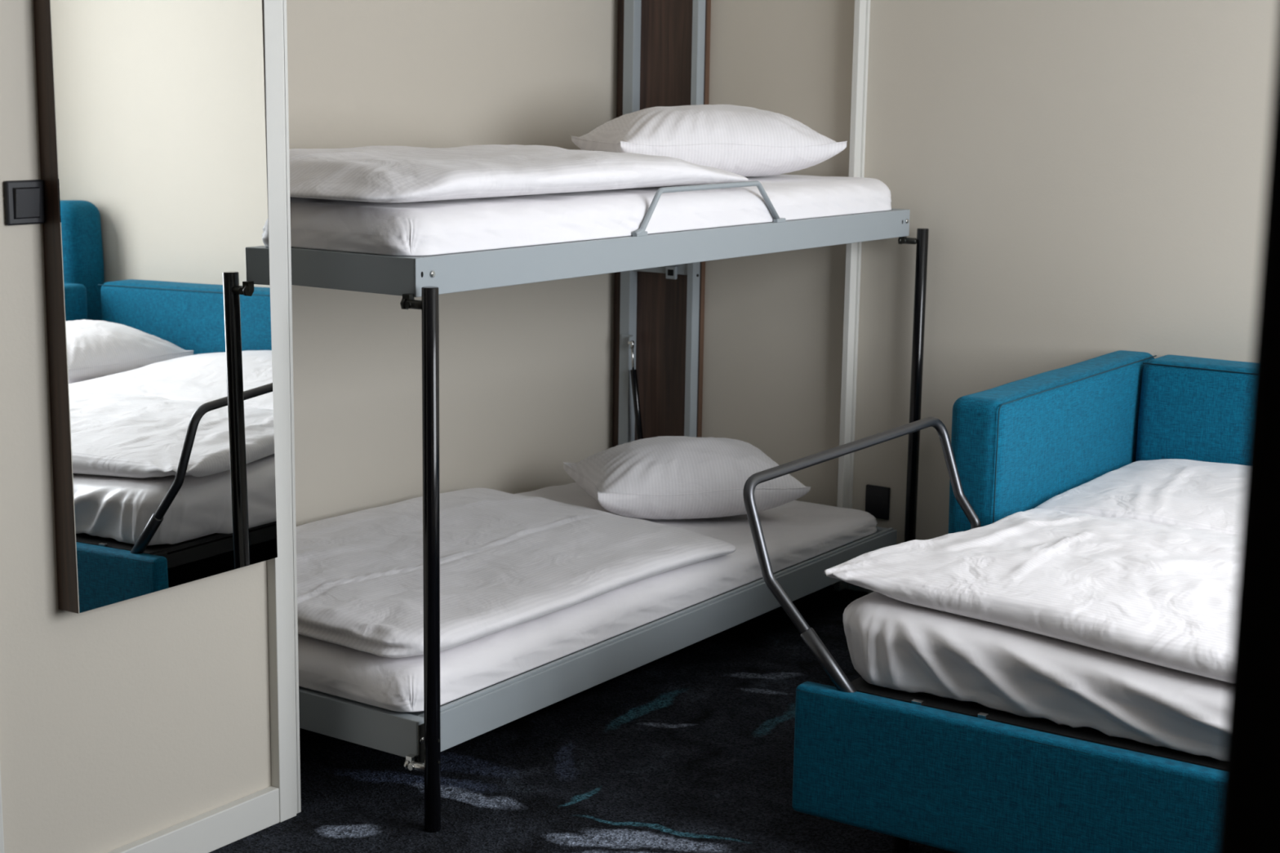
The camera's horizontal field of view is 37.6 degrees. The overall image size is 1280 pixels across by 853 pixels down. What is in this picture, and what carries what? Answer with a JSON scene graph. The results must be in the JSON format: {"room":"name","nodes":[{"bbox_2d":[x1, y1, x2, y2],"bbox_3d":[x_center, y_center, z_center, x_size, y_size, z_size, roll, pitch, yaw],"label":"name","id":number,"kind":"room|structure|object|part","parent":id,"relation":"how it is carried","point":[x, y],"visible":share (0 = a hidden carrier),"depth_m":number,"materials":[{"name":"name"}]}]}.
{"room":"hotel room","nodes":[
{"label":"hotel room","id":0,"kind":"room"},
{"bbox_2d":[0,0,271,852],"bbox_3d":[-1.664,-0.249,2.084,0.100,2.500,3.402,8,12,34],"label":"wall","id":1,"kind":"structure","parent":0,"point":[122,723],"depth_m":3.20,"materials":[{"name":"beige paint"}]},
{"bbox_2d":[0,769,4,852],"bbox_3d":[-1.060,-0.182,2.884,0.023,2.100,0.088,8,12,34],"label":"trim","id":2,"kind":"structure","parent":1,"relation":"attached to","point":[2,839],"depth_m":3.06,"materials":[{"name":"white paint"}]},
{"bbox_2d":[4,179,45,225],"bbox_3d":[-0.975,-0.356,2.983,0.014,0.070,0.072,8,12,34],"label":"light switch","id":3,"kind":"object","parent":1,"relation":"attached to","point":[24,203],"visible":1,"depth_m":2.98,"materials":[{"name":"black plastic"}]},
{"bbox_2d":[33,0,277,613],"bbox_3d":[-0.818,-0.509,3.179,0.052,1.592,0.468,7,12,32],"label":"wall mirror","id":4,"kind":"object","parent":1,"relation":"attached to","point":[152,113],"visible":1,"depth_m":3.18,"materials":[{"name":"clear mirror"}]},
{"bbox_3d":[-0.819,-0.509,3.180,0.049,1.592,0.468,7,12,32],"label":"frame","id":5,"kind":"part","parent":4,"relation":"part of","materials":[{"name":"wood"}]},
{"bbox_2d":[106,786,279,852],"bbox_3d":[-1.647,0.957,2.245,0.022,0.070,3.349,8,12,34],"label":"baseboard","id":6,"kind":"structure","parent":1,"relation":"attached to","point":[214,829],"depth_m":3.47,"materials":[{"name":"white paint"}]},
{"bbox_2d":[262,0,301,822],"bbox_3d":[-0.704,-0.480,3.442,0.123,2.500,0.063,8,12,34],"label":"trim","id":7,"kind":"structure","parent":1,"relation":"attached to","point":[282,573],"depth_m":3.50,"materials":[{"name":"white paint"}]},
{"bbox_2d":[286,0,617,526],"bbox_3d":[-0.783,-0.701,4.653,0.100,2.500,2.400,8,12,34],"label":"wall","id":8,"kind":"structure","parent":0,"point":[526,371],"depth_m":5.02,"materials":[{"name":"beige paint"}]},
{"bbox_2d":[208,585,955,852],"bbox_3d":[0.073,1.023,2.505,4.300,0.100,5.700,8,12,34],"label":"floor","id":9,"kind":"structure","parent":0,"point":[690,748],"depth_m":3.88,"materials":[{"name":"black carpet"}]},
{"bbox_2d":[290,180,928,832],"bbox_3d":[-0.210,-0.008,4.556,0.984,1.189,2.046,8,12,34],"label":"bunk bed","id":10,"kind":"object","parent":9,"relation":"on","point":[420,737],"visible":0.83,"depth_m":3.81,"materials":[{"name":"grey metal"}]},
{"bbox_3d":[-0.417,0.605,3.583,0.003,0.077,0.018,8,12,34],"label":"corner plate","id":11,"kind":"part","parent":10,"relation":"part of","materials":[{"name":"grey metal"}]},
{"bbox_3d":[-0.388,0.259,3.491,0.031,1.038,0.031,8,12,34],"label":"post","id":12,"kind":"part","parent":10,"relation":"part of","materials":[{"name":"black metal"}]},
{"bbox_2d":[297,482,877,711],"bbox_3d":[-0.248,0.323,4.630,0.918,0.085,2.007,8,12,34],"label":"mattress","id":13,"kind":"object","parent":10,"relation":"on","point":[795,532],"visible":0.37,"depth_m":4.09,"materials":[{"name":"white fabric"}]},
{"bbox_2d":[296,488,736,657],"bbox_3d":[-0.435,0.288,4.371,0.956,0.062,1.335,8,12,34],"label":"duvet","id":14,"kind":"object","parent":13,"relation":"on","point":[508,560],"visible":0.77,"depth_m":4.19,"materials":[{"name":"white fabric"}]},
{"bbox_2d":[563,435,810,519],"bbox_3d":[0.118,0.125,5.034,0.575,0.201,0.402,-2,11,-15],"label":"pillow","id":15,"kind":"object","parent":13,"relation":"on","point":[668,477],"visible":0.95,"depth_m":4.89,"materials":[{"name":"white fabric"}]},
{"bbox_2d":[289,174,891,256],"bbox_3d":[-0.233,-0.540,4.476,0.919,0.085,2.001,8,12,34],"label":"mattress","id":16,"kind":"object","parent":10,"relation":"on","point":[428,228],"visible":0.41,"depth_m":3.80,"materials":[{"name":"white fabric"}]},
{"bbox_2d":[288,144,748,202],"bbox_3d":[-0.419,-0.586,4.213,0.929,0.081,1.394,8,12,34],"label":"duvet","id":17,"kind":"object","parent":16,"relation":"on","point":[375,173],"visible":0.81,"depth_m":3.76,"materials":[{"name":"white fabric"}]},
{"bbox_2d":[571,104,847,176],"bbox_3d":[0.174,-0.757,4.954,0.616,0.184,0.432,-3,11,-18],"label":"pillow","id":18,"kind":"object","parent":16,"relation":"on","point":[742,140],"visible":0.88,"depth_m":4.80,"materials":[{"name":"white fabric"}]},
{"bbox_3d":[-0.239,0.407,4.647,0.930,0.085,2.000,8,12,34],"label":"frame","id":19,"kind":"part","parent":10,"relation":"part of","materials":[{"name":"grey metal"}]},
{"bbox_3d":[-0.225,-0.461,4.490,0.930,0.071,2.000,8,12,34],"label":"frame","id":20,"kind":"part","parent":10,"relation":"part of","materials":[{"name":"grey metal"}]},
{"bbox_3d":[0.750,-0.020,5.124,0.031,1.038,0.031,8,12,34],"label":"post","id":21,"kind":"part","parent":10,"relation":"part of","materials":[{"name":"black metal"}]},
{"bbox_2d":[742,350,1253,852],"bbox_3d":[1.529,0.400,3.646,2.113,0.764,1.722,8,12,34],"label":"bed","id":22,"kind":"object","parent":9,"relation":"on","point":[947,774],"visible":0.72,"depth_m":3.43,"materials":[{"name":"teal fabric"}]},
{"bbox_3d":[1.041,0.698,3.005,1.812,0.248,0.046,8,12,34],"label":"panel","id":23,"kind":"part","parent":22,"relation":"part of","materials":[{"name":"teal fabric"}]},
{"bbox_2d":[843,591,1229,760],"bbox_3d":[1.474,0.393,3.585,1.772,0.153,1.488,8,12,34],"label":"mattress","id":24,"kind":"object","parent":22,"relation":"on","point":[892,643],"visible":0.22,"depth_m":3.28,"materials":[{"name":"white fabric"}]},
{"bbox_2d":[823,508,1239,682],"bbox_3d":[1.140,0.315,3.430,1.427,0.104,0.793,8,12,34],"label":"duvet","id":25,"kind":"object","parent":24,"relation":"on","point":[1163,595],"visible":0.85,"depth_m":3.42,"materials":[{"name":"white fabric"}]},
{"bbox_2d":[1034,458,1244,534],"bbox_3d":[1.574,0.184,4.001,1.315,0.108,0.653,8,12,34],"label":"duvet","id":26,"kind":"object","parent":24,"relation":"on","point":[1193,494],"visible":0.7,"depth_m":4.13,"materials":[{"name":"white fabric"}]},
{"bbox_3d":[1.489,0.630,3.628,1.700,0.316,1.483,8,12,34],"label":"pull out frame","id":27,"kind":"part","parent":22,"relation":"part of","materials":[{"name":"black"}]},
{"bbox_3d":[0.982,0.218,4.447,0.123,0.704,0.985,8,12,34],"label":"armrest","id":28,"kind":"part","parent":22,"relation":"part of","materials":[{"name":"teal fabric"}]},
{"bbox_3d":[1.999,0.270,4.240,1.788,0.706,0.188,8,12,34],"label":"backrest","id":29,"kind":"part","parent":22,"relation":"part of","materials":[{"name":"teal fabric"}]},
{"bbox_2d":[702,0,1279,585],"bbox_3d":[1.655,-0.638,4.516,4.300,2.500,0.120,8,12,34],"label":"wall","id":30,"kind":"structure","parent":0,"point":[1086,179],"depth_m":4.96,"materials":[{"name":"beige paint"}]},
{"bbox_2d":[612,0,711,447],"bbox_3d":[0.045,-0.740,5.497,0.310,2.300,0.079,8,12,34],"label":"wall panel","id":31,"kind":"object","parent":30,"relation":"attached to","point":[664,46],"depth_m":5.53,"materials":[{"name":"brown wood"}]},
{"bbox_3d":[-0.029,-0.750,5.548,0.035,2.300,0.038,8,12,34],"label":"upright rail","id":32,"kind":"part","parent":31,"relation":"part of","materials":[{"name":"grey metal"}]},
{"bbox_3d":[-0.023,-0.207,5.596,0.013,0.095,0.011,8,12,34],"label":"spring rod","id":33,"kind":"part","parent":31,"relation":"part of","materials":[{"name":"silver metal"}]},
{"bbox_3d":[0.161,-0.724,5.421,0.020,2.300,0.038,8,12,34],"label":"upright rail","id":34,"kind":"part","parent":31,"relation":"part of","materials":[{"name":"grey metal"}]},
{"bbox_2d":[834,0,870,591],"bbox_3d":[0.594,-0.766,5.132,0.025,2.500,0.046,8,12,34],"label":"trim","id":35,"kind":"structure","parent":30,"relation":"attached to","point":[862,7],"depth_m":5.19,"materials":[{"name":"white paint"}]},
{"bbox_2d":[848,582,874,592],"bbox_3d":[1.934,0.612,4.454,3.246,0.070,0.012,8,12,34],"label":"baseboard","id":36,"kind":"structure","parent":30,"relation":"attached to","point":[851,586],"depth_m":5.34,"materials":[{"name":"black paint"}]},
{"bbox_2d":[865,484,890,519],"bbox_3d":[0.666,0.212,5.269,0.074,0.092,0.011,8,12,34],"label":"wall socket","id":37,"kind":"object","parent":30,"relation":"attached to","point":[877,497],"visible":0.9,"depth_m":5.26,"materials":[{"name":"black plastic"}]},
{"bbox_3d":[0.650,0.095,0.381,0.962,2.500,0.118,8,12,34],"label":"wall partition","id":38,"kind":"structure","parent":0,"visible":0},
{"bbox_2d":[1216,1,1279,852],"bbox_3d":[0.254,0.219,0.732,0.054,2.120,0.045,8,12,34],"label":"door","id":39,"kind":"structure","parent":38,"relation":"in","point":[1249,818],"depth_m":0.69,"materials":[{"name":"black paint"}]}
]}

